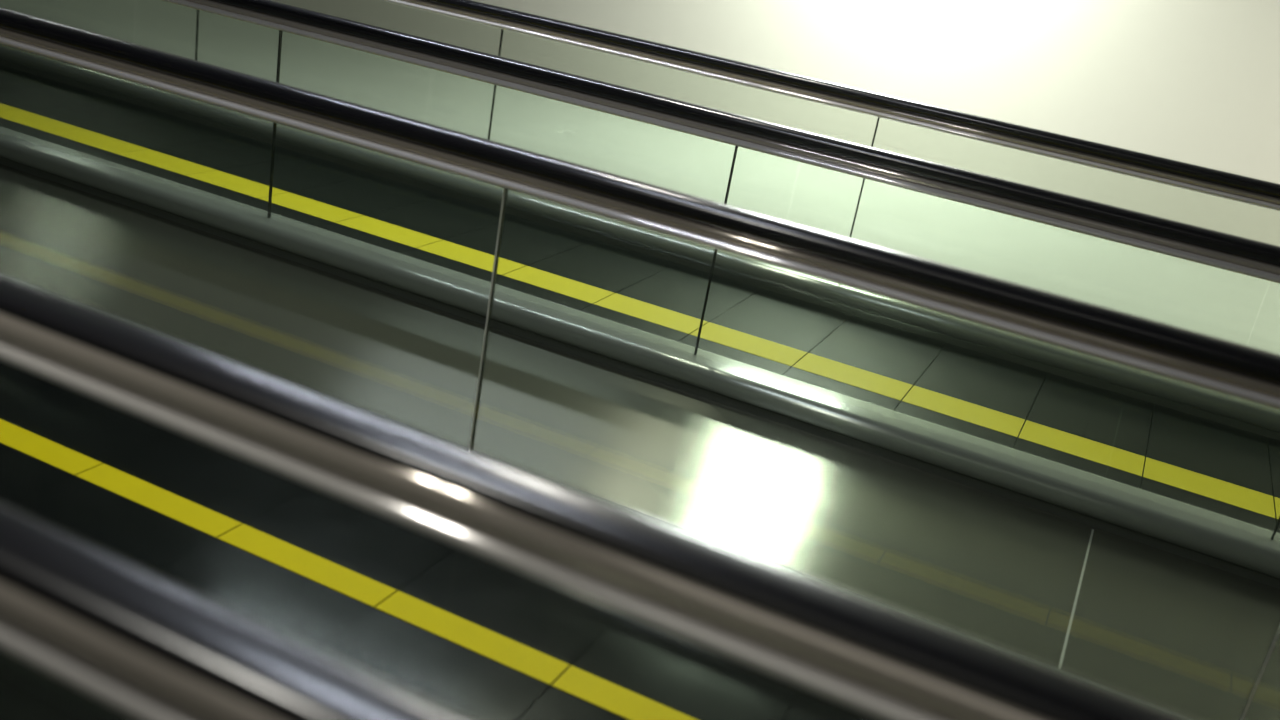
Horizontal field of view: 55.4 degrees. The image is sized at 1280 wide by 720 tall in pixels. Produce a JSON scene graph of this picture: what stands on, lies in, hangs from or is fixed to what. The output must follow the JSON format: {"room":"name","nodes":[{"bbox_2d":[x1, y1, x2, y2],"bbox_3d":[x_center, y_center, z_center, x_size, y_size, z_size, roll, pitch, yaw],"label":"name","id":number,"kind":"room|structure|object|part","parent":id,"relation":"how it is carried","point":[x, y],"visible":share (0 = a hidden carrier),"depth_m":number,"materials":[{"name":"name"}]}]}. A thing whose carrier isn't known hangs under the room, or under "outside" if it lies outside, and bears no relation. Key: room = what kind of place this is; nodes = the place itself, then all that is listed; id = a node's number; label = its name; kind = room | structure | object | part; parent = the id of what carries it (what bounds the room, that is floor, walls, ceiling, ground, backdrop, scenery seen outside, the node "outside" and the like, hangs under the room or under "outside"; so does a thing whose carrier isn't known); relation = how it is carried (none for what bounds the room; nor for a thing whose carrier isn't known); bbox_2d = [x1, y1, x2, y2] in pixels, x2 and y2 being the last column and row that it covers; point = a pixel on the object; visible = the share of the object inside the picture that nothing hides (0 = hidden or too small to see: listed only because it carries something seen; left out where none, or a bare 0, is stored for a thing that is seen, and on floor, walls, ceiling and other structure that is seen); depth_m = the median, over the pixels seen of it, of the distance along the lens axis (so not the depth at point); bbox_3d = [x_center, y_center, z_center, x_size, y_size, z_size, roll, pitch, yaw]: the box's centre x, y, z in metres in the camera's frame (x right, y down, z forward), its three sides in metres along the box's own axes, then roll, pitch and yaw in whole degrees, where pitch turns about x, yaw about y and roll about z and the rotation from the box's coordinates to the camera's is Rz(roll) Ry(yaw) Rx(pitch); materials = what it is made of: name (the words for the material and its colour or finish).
{"room":"moving walkway","nodes":[
{"label":"moving walkway","id":0,"kind":"room"},
{"bbox_2d":[0,164,1279,719],"bbox_3d":[-4.355,-1.114,5.248,32.000,0.100,1.060,18,22,20],"label":"glass panel","id":1,"kind":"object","parent":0,"point":[1185,636],"depth_m":3.59,"materials":[{"name":"glass"}]},
{"bbox_2d":[1058,529,1093,668],"bbox_3d":[1.124,0.632,3.154,0.006,0.006,1.020,18,22,20],"label":"trim","id":2,"kind":"structure","parent":1,"relation":"on","point":[1092,531],"depth_m":3.16,"materials":[{"name":"silver metal"}]},
{"bbox_2d":[0,0,1279,354],"bbox_3d":[-2.668,-2.155,8.794,32.000,0.100,3.958,18,22,20],"label":"glass panel","id":3,"kind":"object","parent":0,"point":[1227,305],"depth_m":7.61,"materials":[{"name":"glass"}]},
{"bbox_2d":[271,0,1279,245],"bbox_3d":[-1.571,-3.969,10.122,32.000,2.880,0.200,18,22,20],"label":"wall","id":4,"kind":"structure","parent":0,"point":[1196,82],"depth_m":8.64,"materials":[{"name":"beige paint"}]},
{"bbox_3d":[-4.586,-0.873,4.846,32.000,0.100,13.100,18,22,20],"label":"ground","id":5,"kind":"structure","parent":0,"visible":0},
{"bbox_2d":[0,502,468,719],"bbox_3d":[-2.160,0.111,1.772,11.000,1.021,0.196,18,22,20],"label":"glass balustrade","id":6,"kind":"object","parent":5,"relation":"on","point":[134,639],"visible":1,"depth_m":0.94,"materials":[{"name":"silver metal"}]},
{"bbox_2d":[0,359,881,719],"bbox_3d":[-1.814,0.215,2.905,10.437,0.050,1.277,18,22,20],"label":"walkway","id":7,"kind":"object","parent":5,"relation":"on","point":[471,635],"visible":0.61,"depth_m":2.67,"materials":[{"name":"black rubber"}]},
{"bbox_2d":[0,273,1192,719],"bbox_3d":[-2.000,0.012,2.108,11.000,1.021,0.196,18,22,20],"label":"glass balustrade","id":8,"kind":"object","parent":5,"relation":"on","point":[882,661],"visible":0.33,"depth_m":1.23,"materials":[{"name":"silver metal"}]},
{"bbox_2d":[0,0,1279,588],"bbox_3d":[-2.147,-1.077,4.907,14.200,1.016,0.196,18,22,20],"label":"glass balustrade","id":9,"kind":"object","parent":5,"relation":"on","point":[1232,545],"visible":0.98,"depth_m":3.93,"materials":[{"name":"silver metal"}]},
{"bbox_3d":[-2.066,-1.522,4.738,14.200,0.050,0.076,18,22,20],"label":"handrail","id":10,"kind":"part","parent":9,"relation":"part of","materials":[{"name":"black rubber"}]},
{"bbox_2d":[0,7,1279,719],"bbox_3d":[-2.654,-0.765,3.842,14.200,1.016,0.196,18,22,20],"label":"glass balustrade","id":11,"kind":"object","parent":5,"relation":"on","point":[1233,369],"visible":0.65,"depth_m":2.64,"materials":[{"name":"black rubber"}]},
{"bbox_3d":[-2.573,-1.210,3.673,14.200,0.050,0.076,18,22,20],"label":"handrail","id":12,"kind":"part","parent":11,"relation":"part of","materials":[{"name":"black rubber"}]},
{"bbox_2d":[0,0,1279,440],"bbox_3d":[-1.569,-1.435,6.124,14.200,1.016,0.196,18,22,20],"label":"glass balustrade","id":13,"kind":"object","parent":5,"relation":"on","point":[1190,399],"visible":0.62,"depth_m":5.22,"materials":[{"name":"silver metal"}]},
{"bbox_3d":[-1.487,-1.880,5.955,14.200,0.050,0.076,18,22,20],"label":"handrail","id":14,"kind":"part","parent":13,"relation":"part of","materials":[{"name":"black rubber"}]},
{"bbox_2d":[0,65,1279,532],"bbox_3d":[-1.948,-0.863,5.674,14.107,0.050,1.230,18,22,20],"label":"walkway","id":15,"kind":"object","parent":5,"relation":"on","point":[1226,470],"visible":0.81,"depth_m":4.94,"materials":[{"name":"black rubber"}]}
]}

